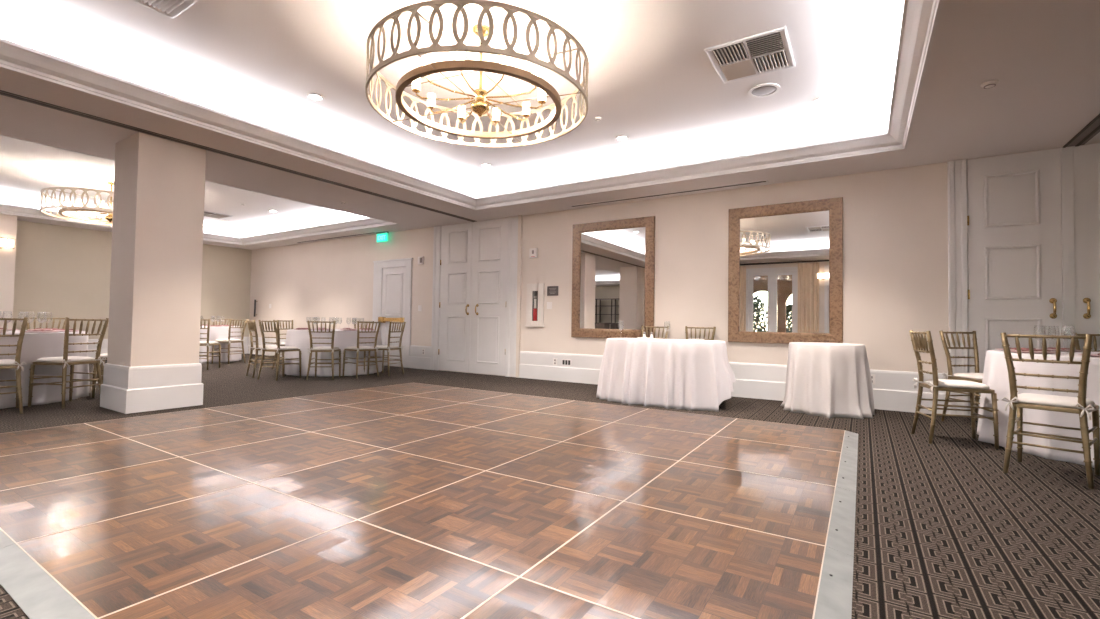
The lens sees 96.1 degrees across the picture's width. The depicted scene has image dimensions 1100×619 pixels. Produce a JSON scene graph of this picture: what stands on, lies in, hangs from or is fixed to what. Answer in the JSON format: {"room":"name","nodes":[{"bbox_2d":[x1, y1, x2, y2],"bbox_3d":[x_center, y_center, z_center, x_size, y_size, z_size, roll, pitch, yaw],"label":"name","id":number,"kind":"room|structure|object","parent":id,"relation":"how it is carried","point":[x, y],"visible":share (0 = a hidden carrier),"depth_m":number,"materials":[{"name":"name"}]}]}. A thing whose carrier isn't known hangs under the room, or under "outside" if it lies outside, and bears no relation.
{"room":"event hall","nodes":[
{"label":"event hall","id":0,"kind":"room"},
{"bbox_2d":[0,214,16,328],"bbox_3d":[-12.876,-0.503,4.848,0.550,2.755,10.420,0,-2,32],"label":"wall","id":1,"kind":"structure","parent":0,"point":[8,223],"depth_m":9.04,"materials":[{"name":"paint"}]},
{"bbox_2d":[0,237,15,248],"bbox_3d":[-9.926,-1.210,8.914,0.100,0.200,0.390,0,-2,32],"label":"wall sconce","id":2,"kind":"object","parent":1,"relation":"attached to","point":[4,243],"visible":1,"depth_m":8.97,"materials":[{"name":"beige metal"}]},
{"bbox_2d":[12,220,251,338],"bbox_3d":[-12.005,-0.447,6.854,0.120,2.775,14.945,0,-2,32],"label":"wall","id":3,"kind":"structure","parent":0,"point":[61,271],"depth_m":10.32,"materials":[{"name":"beige paint"}]},
{"bbox_2d":[88,337,247,358],"bbox_3d":[-9.159,0.875,11.213,0.034,0.447,4.391,0,-2,32],"label":"baseboard","id":4,"kind":"structure","parent":3,"relation":"attached to","point":[104,348],"depth_m":10.57,"materials":[{"name":"white paint"}]},
{"bbox_2d":[0,354,1099,618],"bbox_3d":[-3.910,0.946,1.811,19.150,0.080,15.145,0,-2,32],"label":"floor","id":5,"kind":"structure","parent":0,"point":[408,500],"depth_m":2.43,"materials":[{"name":"brown wood"}]},
{"bbox_2d":[0,317,27,413],"bbox_3d":[-5.282,0.526,4.688,0.483,0.917,0.424,0,-2,40],"label":"chair","id":6,"kind":"object","parent":5,"relation":"on","point":[15,363],"visible":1,"depth_m":4.68,"materials":[{"name":"gold metal"}]},
{"bbox_2d":[0,359,14,365],"bbox_3d":[-5.303,0.505,4.707,0.376,0.043,0.372,0,-2,40],"label":"cushion","id":7,"kind":"object","parent":6,"relation":"on","point":[3,362],"depth_m":4.68,"materials":[{"name":"white fabric"}]},
{"bbox_2d":[26,317,67,329],"bbox_3d":[-6.605,0.552,6.401,0.424,0.917,0.483,2,-2,-30],"label":"chair","id":8,"kind":"object","parent":5,"relation":"on","point":[34,321],"visible":0.15,"depth_m":6.58,"materials":[{"name":"gold metal"}]},
{"bbox_2d":[28,318,108,408],"bbox_3d":[-5.063,0.543,5.215,0.483,0.917,0.424,1,-2,11],"label":"chair","id":9,"kind":"object","parent":5,"relation":"on","point":[65,360],"visible":0.99,"depth_m":5.12,"materials":[{"name":"gold metal"}]},
{"bbox_2d":[36,356,94,361],"bbox_3d":[-5.091,0.521,5.221,0.376,0.043,0.372,1,-2,11],"label":"cushion","id":10,"kind":"object","parent":9,"relation":"on","point":[73,358],"depth_m":5.12,"materials":[{"name":"white fabric"}]},
{"bbox_2d":[92,353,107,397],"bbox_3d":[-5.126,0.561,5.949,0.483,0.917,0.425,2,-2,-32],"label":"chair","id":11,"kind":"object","parent":5,"relation":"on","point":[103,355],"visible":0.15,"depth_m":5.68,"materials":[{"name":"gold metal"}]},
{"bbox_2d":[100,132,205,413],"bbox_3d":[-4.166,-0.365,5.244,0.688,2.755,0.657,0,-2,32],"label":"column","id":12,"kind":"structure","parent":5,"relation":"on","point":[153,364],"depth_m":5.03,"materials":[{"name":"paint"}]},
{"bbox_2d":[199,319,220,369],"bbox_3d":[-6.340,0.626,9.043,0.424,0.917,0.483,1,-2,-9],"label":"chair","id":13,"kind":"object","parent":5,"relation":"on","point":[207,343],"visible":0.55,"depth_m":8.89,"materials":[{"name":"gold metal"}]},
{"bbox_2d":[200,341,217,343],"bbox_3d":[-6.344,0.605,9.072,0.372,0.043,0.376,1,-2,-9],"label":"cushion","id":14,"kind":"object","parent":13,"relation":"on","point":[201,342],"depth_m":9.00,"materials":[{"name":"white fabric"}]},
{"bbox_2d":[213,319,231,324],"bbox_3d":[-7.825,0.674,11.667,0.424,0.917,0.483,1,-2,-14],"label":"chair","id":15,"kind":"object","parent":5,"relation":"on","point":[213,319],"visible":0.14,"depth_m":11.88,"materials":[{"name":"gold metal"}]},
{"bbox_2d":[212,319,247,363],"bbox_3d":[-6.635,0.653,10.250,0.483,0.917,0.424,0,-2,16],"label":"chair","id":16,"kind":"object","parent":5,"relation":"on","point":[229,341],"visible":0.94,"depth_m":10.14,"materials":[{"name":"gold metal"}]},
{"bbox_2d":[215,339,240,340],"bbox_3d":[-6.662,0.632,10.258,0.376,0.043,0.372,0,-2,16],"label":"cushion","id":17,"kind":"object","parent":16,"relation":"on","point":[217,339],"depth_m":10.11,"materials":[{"name":"white fabric"}]},
{"bbox_2d":[246,319,284,377],"bbox_3d":[-4.622,0.624,8.038,0.483,0.917,0.424,2,-2,-44],"label":"chair","id":18,"kind":"object","parent":5,"relation":"on","point":[251,323],"visible":0.86,"depth_m":7.93,"materials":[{"name":"gold metal"}]},
{"bbox_2d":[253,345,276,348],"bbox_3d":[-4.602,0.604,8.059,0.376,0.043,0.372,2,-2,-44],"label":"cushion","id":19,"kind":"object","parent":18,"relation":"on","point":[257,346],"depth_m":7.92,"materials":[{"name":"white fabric"}]},
{"bbox_2d":[257,320,300,380],"bbox_3d":[-4.222,0.622,7.740,0.425,0.917,0.483,0,-2,21],"label":"chair","id":20,"kind":"object","parent":5,"relation":"on","point":[278,348],"visible":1,"depth_m":7.61,"materials":[{"name":"gold metal"}]},
{"bbox_2d":[266,346,297,349],"bbox_3d":[-4.212,0.602,7.767,0.372,0.043,0.376,0,-2,21],"label":"cushion","id":21,"kind":"object","parent":20,"relation":"on","point":[274,347],"depth_m":7.65,"materials":[{"name":"white fabric"}]},
{"bbox_2d":[272,320,293,368],"bbox_3d":[-4.829,0.652,9.208,0.483,0.917,0.424,0,-2,25],"label":"chair","id":22,"kind":"object","parent":5,"relation":"on","point":[292,324],"visible":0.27,"depth_m":9.24,"materials":[{"name":"gold metal"}]},
{"bbox_2d":[306,320,340,379],"bbox_3d":[-3.569,0.634,7.835,0.424,0.917,0.483,1,-2,-10],"label":"chair","id":23,"kind":"object","parent":5,"relation":"on","point":[332,349],"visible":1,"depth_m":7.66,"materials":[{"name":"gold metal"}]},
{"bbox_2d":[313,346,338,349],"bbox_3d":[-3.574,0.614,7.864,0.372,0.043,0.376,1,-2,-10],"label":"cushion","id":24,"kind":"object","parent":23,"relation":"on","point":[321,347],"depth_m":7.71,"materials":[{"name":"white fabric"}]},
{"bbox_2d":[342,321,380,377],"bbox_3d":[-3.114,0.650,8.177,0.483,0.917,0.424,0,-2,40],"label":"chair","id":25,"kind":"object","parent":5,"relation":"on","point":[357,348],"visible":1,"depth_m":8.10,"materials":[{"name":"gold metal"}]},
{"bbox_2d":[346,346,373,348],"bbox_3d":[-3.135,0.629,8.196,0.376,0.043,0.372,0,-2,40],"label":"cushion","id":26,"kind":"object","parent":25,"relation":"on","point":[349,347],"depth_m":8.10,"materials":[{"name":"white fabric"}]},
{"bbox_2d":[354,321,373,328],"bbox_3d":[-3.830,0.686,9.943,0.425,0.917,0.483,1,-2,0],"label":"chair","id":27,"kind":"object","parent":5,"relation":"on","point":[354,321],"visible":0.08,"depth_m":10.16,"materials":[{"name":"gold metal"}]},
{"bbox_2d":[367,321,405,375],"bbox_3d":[-2.819,0.664,8.546,0.483,0.917,0.424,0,-2,21],"label":"chair","id":28,"kind":"object","parent":5,"relation":"on","point":[388,346],"visible":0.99,"depth_m":8.45,"materials":[{"name":"gold metal"}]},
{"bbox_2d":[372,345,397,348],"bbox_3d":[-2.845,0.643,8.557,0.376,0.043,0.372,0,-2,21],"label":"cushion","id":29,"kind":"object","parent":28,"relation":"on","point":[380,346],"depth_m":8.42,"materials":[{"name":"white fabric"}]},
{"bbox_2d":[641,325,668,338],"bbox_3d":[1.374,0.681,6.856,0.424,0.917,0.483,0,-2,32],"label":"chair","id":30,"kind":"object","parent":5,"relation":"on","point":[642,326],"visible":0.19,"depth_m":7.04,"materials":[{"name":"gold metal"}]},
{"bbox_2d":[685,326,715,339],"bbox_3d":[1.915,0.680,6.515,0.424,0.917,0.483,0,-2,32],"label":"chair","id":31,"kind":"object","parent":5,"relation":"on","point":[686,327],"visible":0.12,"depth_m":6.69,"materials":[{"name":"gold metal"}]},
{"bbox_2d":[909,330,998,448],"bbox_3d":[3.356,0.638,4.141,0.483,0.917,0.424,0,-2,19],"label":"chair","id":32,"kind":"object","parent":5,"relation":"on","point":[934,385],"visible":1,"depth_m":4.04,"materials":[{"name":"gold metal"}]},
{"bbox_2d":[924,379,989,388],"bbox_3d":[3.383,0.617,4.132,0.376,0.043,0.372,0,-2,19],"label":"cushion","id":33,"kind":"object","parent":32,"relation":"on","point":[938,383],"depth_m":4.02,"materials":[{"name":"white fabric"}]},
{"bbox_2d":[939,330,982,420],"bbox_3d":[4.191,0.668,4.828,0.424,0.917,0.483,1,-2,-7],"label":"chair","id":34,"kind":"object","parent":5,"relation":"on","point":[975,377],"visible":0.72,"depth_m":5.00,"materials":[{"name":"gold metal"}]},
{"bbox_2d":[954,373,982,379],"bbox_3d":[4.195,0.646,4.800,0.372,0.043,0.376,1,-2,-7],"label":"cushion","id":35,"kind":"object","parent":34,"relation":"on","point":[958,376],"depth_m":4.78,"materials":[{"name":"white fabric"}]},
{"bbox_2d":[1000,332,1099,488],"bbox_3d":[3.263,0.612,3.223,0.483,0.917,0.424,2,-2,-38],"label":"chair","id":36,"kind":"object","parent":5,"relation":"on","point":[1082,406],"visible":1,"depth_m":3.14,"materials":[{"name":"gold metal"}]},
{"bbox_2d":[1018,393,1094,407],"bbox_3d":[3.286,0.592,3.241,0.376,0.043,0.372,2,-2,-38],"label":"cushion","id":37,"kind":"object","parent":36,"relation":"on","point":[1028,400],"depth_m":3.15,"materials":[{"name":"white fabric"}]},
{"bbox_2d":[1073,332,1099,351],"bbox_3d":[5.068,0.673,4.508,0.483,0.917,0.424,2,-2,-43],"label":"chair","id":38,"kind":"object","parent":5,"relation":"on","point":[1077,346],"visible":0.12,"depth_m":4.76,"materials":[{"name":"gold metal"}]},
{"bbox_2d":[0,0,1099,249],"bbox_3d":[-3.893,-2.026,1.848,19.150,0.395,15.045,0,-2,32],"label":"ceiling","id":39,"kind":"structure","parent":0,"point":[652,80],"depth_m":4.44,"materials":[{"name":"paint"}]},
{"bbox_2d":[40,181,113,225],"bbox_3d":[-7.099,-1.730,7.999,1.590,0.655,1.590,0,-2,32],"label":"chandelier","id":40,"kind":"object","parent":39,"relation":"hanging from","point":[97,210],"visible":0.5,"depth_m":7.43,"materials":[{"name":"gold metal"}]},
{"bbox_2d":[132,0,198,18],"bbox_3d":[-2.609,-2.111,3.161,0.630,0.019,0.580,0,-2,32],"label":"ceiling vent","id":41,"kind":"object","parent":39,"relation":"in","point":[172,9],"visible":1,"depth_m":3.42,"materials":[{"name":"white metal"}]},
{"bbox_2d":[0,135,397,244],"bbox_3d":[-7.058,-1.790,7.952,5.680,0.166,6.800,0,-2,32],"label":"trim","id":42,"kind":"structure","parent":39,"relation":"attached to","point":[369,222],"depth_m":10.00,"materials":[{"name":"white paint"}]},
{"bbox_2d":[204,211,231,218],"bbox_3d":[-7.120,-1.986,10.365,0.580,0.019,0.630,0,-2,32],"label":"ceiling vent","id":43,"kind":"object","parent":39,"relation":"in","point":[206,213],"visible":0.8,"depth_m":10.40,"materials":[{"name":"white metal"}]},
{"bbox_2d":[0,90,475,221],"bbox_3d":[-3.588,-1.728,5.481,0.085,0.020,8.330,0,-2,32],"label":"trim","id":44,"kind":"structure","parent":39,"relation":"attached to","point":[0,91],"depth_m":5.22,"materials":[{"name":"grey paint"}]},
{"bbox_2d":[307,93,323,100],"bbox_3d":[-2.284,-2.068,4.818,0.156,0.008,0.156,0,-2,32],"label":"recessed light","id":45,"kind":"object","parent":39,"relation":"in","point":[316,97],"visible":1,"depth_m":4.82,"materials":[{"name":"white plastic"}]},
{"bbox_2d":[295,232,375,242],"bbox_3d":[-4.832,-1.596,11.036,2.850,0.006,0.100,0,-2,32],"label":"ceiling vent","id":46,"kind":"object","parent":39,"relation":"in","point":[370,232],"visible":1,"depth_m":10.96,"materials":[{"name":"grey metal"}]},
{"bbox_2d":[376,231,388,241],"bbox_3d":[-3.470,-1.500,10.225,0.330,0.200,0.060,0,-2,32],"label":"exit sign","id":47,"kind":"object","parent":39,"relation":"hanging from","point":[381,236],"visible":1,"depth_m":10.20,"materials":[{"name":"teal plastic"}]},
{"bbox_2d":[0,0,943,209],"bbox_3d":[-0.622,-1.810,3.670,5.735,0.166,6.830,0,-2,32],"label":"trim","id":48,"kind":"structure","parent":39,"relation":"attached to","point":[920,18],"depth_m":5.01,"materials":[{"name":"white paint"}]},
{"bbox_2d":[365,0,588,147],"bbox_3d":[-0.511,-1.749,3.659,1.590,0.655,1.590,0,-2,32],"label":"chandelier","id":49,"kind":"object","parent":39,"relation":"hanging from","point":[480,108],"visible":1,"depth_m":3.30,"materials":[{"name":"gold metal"}]},
{"bbox_2d":[480,163,491,166],"bbox_3d":[-0.883,-1.993,6.841,0.156,0.008,0.156,0,-2,32],"label":"recessed light","id":50,"kind":"object","parent":39,"relation":"in","point":[482,164],"visible":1,"depth_m":6.84,"materials":[{"name":"white plastic"}]},
{"bbox_2d":[615,135,628,140],"bbox_3d":[0.840,-1.996,5.771,0.156,0.008,0.156,0,-2,32],"label":"recessed light","id":51,"kind":"object","parent":39,"relation":"in","point":[618,138],"visible":1,"depth_m":5.77,"materials":[{"name":"white plastic"}]},
{"bbox_2d":[570,180,767,206],"bbox_3d":[1.530,-1.610,6.971,2.850,0.006,0.100,0,-2,32],"label":"ceiling vent","id":52,"kind":"object","parent":39,"relation":"in","point":[762,181],"visible":1,"depth_m":6.85,"materials":[{"name":"grey metal"}]},
{"bbox_2d":[704,26,795,83],"bbox_3d":[1.624,-2.026,3.993,0.580,0.019,0.630,0,-2,32],"label":"ceiling vent","id":53,"kind":"object","parent":39,"relation":"in","point":[770,51],"visible":1,"depth_m":3.96,"materials":[{"name":"white metal"}]},
{"bbox_2d":[748,83,779,97],"bbox_3d":[1.967,-2.011,4.545,0.270,0.010,0.270,0,-2,32],"label":"ceiling speaker","id":54,"kind":"object","parent":39,"relation":"attached to","point":[766,89],"visible":1,"depth_m":4.53,"materials":[{"name":"white plastic"}]},
{"bbox_2d":[751,85,776,95],"bbox_3d":[1.967,-2.011,4.545,0.216,0.010,0.216,0,-2,32],"label":"grille","id":55,"kind":"object","parent":54,"relation":"attached to","point":[758,90],"depth_m":4.54,"materials":[{"name":"grey"}]},
{"bbox_2d":[813,96,831,103],"bbox_3d":[2.600,-1.998,4.724,0.156,0.008,0.156,0,-2,32],"label":"recessed light","id":56,"kind":"object","parent":39,"relation":"in","point":[824,99],"visible":1,"depth_m":4.72,"materials":[{"name":"white plastic"}]},
{"bbox_2d":[981,80,998,88],"bbox_3d":[3.254,-1.661,3.661,0.100,0.030,0.100,0,-2,32],"label":"smoke detector","id":57,"kind":"object","parent":39,"relation":"attached to","point":[992,83],"visible":1,"depth_m":3.64,"materials":[{"name":"white plastic"}]},
{"bbox_2d":[249,143,1095,375],"bbox_3d":[0.077,-0.236,8.130,19.150,2.775,0.120,0,-2,32],"label":"wall","id":58,"kind":"structure","parent":0,"point":[895,221],"depth_m":6.83,"materials":[{"name":"paint"}]},
{"bbox_2d":[254,300,257,316],"bbox_3d":[-7.683,-0.035,12.903,0.074,0.445,0.082,0,-2,32],"label":"wall bracket","id":59,"kind":"object","parent":58,"relation":"attached to","point":[255,301],"visible":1,"depth_m":12.88,"materials":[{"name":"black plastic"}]},
{"bbox_2d":[378,267,405,365],"bbox_3d":[-3.218,0.139,10.084,0.730,2.008,0.111,0,-2,32],"label":"door","id":60,"kind":"structure","parent":58,"relation":"in","point":[393,287],"depth_m":10.10,"materials":[{"name":"paint"}]},
{"bbox_2d":[372,258,412,367],"bbox_3d":[-3.248,0.066,10.121,1.180,2.180,0.045,0,-2,32],"label":"trim","id":61,"kind":"structure","parent":58,"relation":"attached to","point":[406,262],"depth_m":9.97,"materials":[{"name":"white paint"}]},
{"bbox_2d":[418,256,423,263],"bbox_3d":[-2.541,-0.965,9.709,0.140,0.150,0.050,0,-2,32],"label":"fire alarm strobe","id":62,"kind":"object","parent":58,"relation":"attached to","point":[421,258],"visible":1,"depth_m":9.68,"materials":[{"name":"white plastic"}]},
{"bbox_2d":[431,226,440,369],"bbox_3d":[-2.177,-0.224,9.458,0.180,2.755,0.040,0,-2,32],"label":"trim","id":63,"kind":"structure","parent":58,"relation":"attached to","point":[437,229],"depth_m":9.45,"materials":[{"name":"white paint"}]},
{"bbox_2d":[438,222,472,371],"bbox_3d":[-1.780,-0.228,9.197,0.784,2.737,0.098,0,-2,32],"label":"door","id":64,"kind":"structure","parent":58,"relation":"in","point":[456,239],"depth_m":9.19,"materials":[{"name":"paint"}]},
{"bbox_2d":[470,218,507,374],"bbox_3d":[-1.097,-0.229,8.766,0.819,2.737,0.098,0,-2,32],"label":"door","id":65,"kind":"structure","parent":58,"relation":"in","point":[489,237],"depth_m":8.77,"materials":[{"name":"paint"}]},
{"bbox_2d":[505,216,517,376],"bbox_3d":[-0.647,-0.227,8.492,0.240,2.755,0.040,0,-2,32],"label":"trim","id":66,"kind":"structure","parent":58,"relation":"attached to","point":[512,233],"depth_m":8.49,"materials":[{"name":"white paint"}]},
{"bbox_2d":[516,215,522,377],"bbox_3d":[-0.522,-0.227,8.408,0.060,2.755,0.050,0,-2,32],"label":"trim","id":67,"kind":"structure","parent":58,"relation":"attached to","point":[520,217],"depth_m":8.39,"materials":[{"name":"paint"}]},
{"bbox_2d":[529,248,537,257],"bbox_3d":[-0.280,-0.945,8.280,0.150,0.160,0.050,0,-2,32],"label":"fire alarm strobe","id":68,"kind":"object","parent":58,"relation":"attached to","point":[533,252],"visible":1,"depth_m":8.26,"materials":[{"name":"white plastic"}]},
{"bbox_2d":[525,283,543,326],"bbox_3d":[-0.249,-0.070,8.241,0.364,0.720,0.030,0,-2,32],"label":"fire extinguisher cabinet","id":69,"kind":"object","parent":58,"relation":"attached to","point":[533,290],"visible":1,"depth_m":8.24,"materials":[{"name":"white metal"}]},
{"bbox_2d":[533,296,536,320],"bbox_3d":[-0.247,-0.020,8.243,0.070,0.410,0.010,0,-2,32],"label":"fire extinguisher","id":70,"kind":"object","parent":69,"relation":"in","point":[535,300],"visible":1,"depth_m":8.24,"materials":[{"name":"red metal"}]},
{"bbox_2d":[547,302,551,308],"bbox_3d":[-0.011,-0.065,8.103,0.100,0.115,0.010,0,-2,32],"label":"light switch","id":71,"kind":"object","parent":58,"relation":"attached to","point":[549,304],"visible":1,"depth_m":8.10,"materials":[{"name":"white plastic"}]},
{"bbox_2d":[547,286,557,295],"bbox_3d":[0.045,-0.303,8.074,0.210,0.155,0.014,0,-2,32],"label":"wall plaque","id":72,"kind":"object","parent":58,"relation":"attached to","point":[551,290],"visible":1,"depth_m":8.07,"materials":[{"name":"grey metal"}]},
{"bbox_2d":[562,359,570,365],"bbox_3d":[0.262,0.843,7.876,0.170,0.100,0.008,0,-2,32],"label":"wall outlet","id":73,"kind":"object","parent":58,"relation":"attached to","point":[567,362],"visible":1,"depth_m":7.87,"materials":[{"name":"white plastic"}]},
{"bbox_2d":[248,337,949,413],"bbox_3d":[-1.846,0.929,9.211,14.540,0.447,0.034,0,-2,32],"label":"baseboard","id":74,"kind":"structure","parent":58,"relation":"attached to","point":[892,390],"depth_m":6.41,"materials":[{"name":"white paint"}]},
{"bbox_2d":[571,216,654,337],"bbox_3d":[0.930,-0.459,7.507,1.360,1.788,0.036,0,-2,32],"label":"wall mirror","id":75,"kind":"object","parent":58,"relation":"attached to","point":[613,262],"visible":0.93,"depth_m":7.49,"materials":[{"name":"mirror glass"},{"name":"wood"}]},
{"bbox_2d":[580,227,644,328],"bbox_3d":[0.936,-0.458,7.515,1.084,1.512,0.008,0,-2,32],"label":"mirror glass","id":76,"kind":"object","parent":75,"relation":"attached to","point":[612,259],"depth_m":7.50,"materials":[{"name":"white"}]},
{"bbox_2d":[728,197,842,343],"bbox_3d":[2.933,-0.457,6.242,1.313,1.770,0.036,0,-2,32],"label":"wall mirror","id":77,"kind":"object","parent":58,"relation":"attached to","point":[785,260],"visible":0.96,"depth_m":6.22,"materials":[{"name":"mirror glass"},{"name":"brown wood"}]},
{"bbox_2d":[739,210,828,332],"bbox_3d":[2.938,-0.456,6.250,1.037,1.494,0.008,0,-2,32],"label":"mirror glass","id":78,"kind":"object","parent":77,"relation":"attached to","point":[784,255],"depth_m":6.23,"materials":[{"name":"white"}]},
{"bbox_2d":[871,374,874,384],"bbox_3d":[3.704,0.806,5.704,0.075,0.115,0.008,0,-2,32],"label":"wall outlet","id":79,"kind":"object","parent":58,"relation":"attached to","point":[872,375],"visible":0.49,"depth_m":5.69,"materials":[{"name":"white plastic"}]},
{"bbox_2d":[947,159,968,415],"bbox_3d":[4.386,-0.237,5.314,0.165,2.755,0.040,0,-2,32],"label":"trim","id":80,"kind":"structure","parent":58,"relation":"attached to","point":[958,317],"depth_m":5.31,"materials":[{"name":"white paint"}]},
{"bbox_2d":[967,148,1062,415],"bbox_3d":[4.750,-0.241,5.074,0.729,2.737,0.098,0,-2,32],"label":"door","id":81,"kind":"structure","parent":58,"relation":"in","point":[1014,216],"depth_m":5.09,"materials":[{"name":"paint"}]},
{"bbox_2d":[1060,146,1075,347],"bbox_3d":[5.106,-0.239,4.871,0.085,2.755,0.022,0,-2,32],"label":"trim","id":82,"kind":"structure","parent":58,"relation":"attached to","point":[1067,169],"depth_m":4.87,"materials":[{"name":"white paint"}]},
{"bbox_2d":[1063,114,1099,147],"bbox_3d":[2.946,-1.744,1.356,0.130,0.016,8.330,0,-2,32],"label":"trim","id":83,"kind":"structure","parent":58,"relation":"attached to","point":[1096,123],"depth_m":4.58,"materials":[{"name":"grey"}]},
{"bbox_2d":[1073,143,1099,350],"bbox_3d":[5.451,-0.243,4.631,0.749,2.737,0.098,0,-2,32],"label":"door","id":84,"kind":"structure","parent":58,"relation":"in","point":[1086,158],"depth_m":4.81,"materials":[{"name":"paint"}]},
{"bbox_3d":[4.392,0.731,3.826,1.494,0.743,1.494,0,-2,32],"label":"round table","id":85,"kind":"object","parent":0,"visible":0},
{"bbox_2d":[977,350,1099,467],"bbox_3d":[4.401,0.726,3.825,1.664,0.745,1.672,2,-2,-41],"label":"tablecloth","id":86,"kind":"object","parent":85,"relation":"on","point":[995,375],"visible":0.48,"depth_m":3.66,"materials":[{"name":"white fabric"}]},
{"bbox_2d":[1010,350,1055,353],"bbox_3d":[3.856,0.341,3.954,0.320,0.014,0.320,0,-2,32],"label":"charger plate","id":87,"kind":"object","parent":86,"relation":"on","point":[1035,352],"visible":0.55,"depth_m":3.89,"materials":[{"name":"pink"}]},
{"bbox_2d":[1014,349,1050,351],"bbox_3d":[3.856,0.325,3.955,0.193,0.016,0.105,1,-2,12],"label":"folded napkin","id":88,"kind":"object","parent":87,"relation":"on","point":[1014,349],"visible":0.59,"depth_m":3.92,"materials":[{"name":"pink fabric"}]},
{"bbox_2d":[1038,349,1082,351],"bbox_3d":[4.516,0.362,4.379,0.320,0.014,0.320,0,-2,32],"label":"charger plate","id":89,"kind":"object","parent":86,"relation":"on","point":[1065,350],"visible":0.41,"depth_m":4.32,"materials":[{"name":"pink"}]},
{"bbox_2d":[1047,347,1069,349],"bbox_3d":[4.516,0.345,4.379,0.105,0.016,0.193,1,-2,12],"label":"folded napkin","id":90,"kind":"object","parent":89,"relation":"on","point":[1048,347],"visible":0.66,"depth_m":4.38,"materials":[{"name":"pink fabric"}]},
{"bbox_2d":[1078,354,1099,356],"bbox_3d":[3.959,0.330,3.497,0.320,0.014,0.320,0,-2,32],"label":"charger plate","id":91,"kind":"object","parent":86,"relation":"on","point":[1091,355],"visible":0.59,"depth_m":3.50,"materials":[{"name":"pink"}]},
{"bbox_3d":[-6.085,0.618,5.382,1.504,0.743,1.504,0,-2,32],"label":"round table","id":92,"kind":"object","parent":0,"visible":0},
{"bbox_2d":[0,330,89,408],"bbox_3d":[-6.098,0.614,5.393,1.626,0.745,1.614,0,-2,32],"label":"tablecloth","id":93,"kind":"object","parent":92,"relation":"on","point":[35,346],"visible":0.69,"depth_m":5.19,"materials":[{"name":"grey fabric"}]},
{"bbox_2d":[19,331,58,332],"bbox_3d":[-5.521,0.241,5.351,0.320,0.014,0.320,0,-2,32],"label":"charger plate","id":94,"kind":"object","parent":93,"relation":"on","point":[19,331],"visible":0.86,"depth_m":5.26,"materials":[{"name":"pink"}]},
{"bbox_2d":[27,329,52,330],"bbox_3d":[-5.521,0.224,5.351,0.193,0.016,0.105,1,-2,4],"label":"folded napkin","id":95,"kind":"object","parent":94,"relation":"on","point":[30,329],"visible":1,"depth_m":5.31,"materials":[{"name":"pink fabric"}]},
{"bbox_2d":[53,330,82,331],"bbox_3d":[-5.668,0.250,5.772,0.320,0.014,0.320,0,-2,32],"label":"charger plate","id":96,"kind":"object","parent":93,"relation":"on","point":[53,330],"visible":0.53,"depth_m":5.80,"materials":[{"name":"pink"}]},
{"bbox_3d":[-3.847,0.743,8.851,1.504,0.743,1.504,0,-2,32],"label":"round table","id":97,"kind":"object","parent":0,"visible":0},
{"bbox_2d":[284,329,381,376],"bbox_3d":[-3.859,0.738,8.853,1.616,0.745,1.627,0,-2,32],"label":"tablecloth","id":98,"kind":"object","parent":97,"relation":"on","point":[300,339],"visible":0.62,"depth_m":8.18,"materials":[{"name":"white fabric"}]},
{"bbox_3d":[-7.556,0.735,10.602,1.504,0.743,1.504,0,-2,32],"label":"round table","id":99,"kind":"object","parent":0,"visible":0},
{"bbox_2d":[199,326,241,363],"bbox_3d":[-7.568,0.731,10.614,1.605,0.745,1.596,0,-2,32],"label":"tablecloth","id":100,"kind":"object","parent":99,"relation":"on","point":[215,333],"visible":0.27,"depth_m":10.31,"materials":[{"name":"white fabric"}]},
{"bbox_3d":[1.386,0.745,6.032,1.360,0.743,0.720,0,-2,32],"label":"table","id":101,"kind":"object","parent":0,"visible":0},
{"bbox_2d":[596,338,735,411],"bbox_3d":[1.377,0.740,6.031,1.674,0.745,1.062,0,-2,32],"label":"tablecloth","id":102,"kind":"object","parent":101,"relation":"on","point":[687,374],"visible":0.98,"depth_m":5.61,"materials":[{"name":"white fabric"}]},
{"bbox_3d":[3.067,0.755,5.502,0.704,0.742,0.704,0,-2,32],"label":"round table","id":103,"kind":"object","parent":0,"visible":0},
{"bbox_2d":[780,342,874,418],"bbox_3d":[3.051,0.751,5.487,0.899,0.747,0.951,0,-2,32],"label":"tablecloth","id":104,"kind":"object","parent":103,"relation":"on","point":[828,380],"visible":1,"depth_m":5.17,"materials":[{"name":"beige fabric"}]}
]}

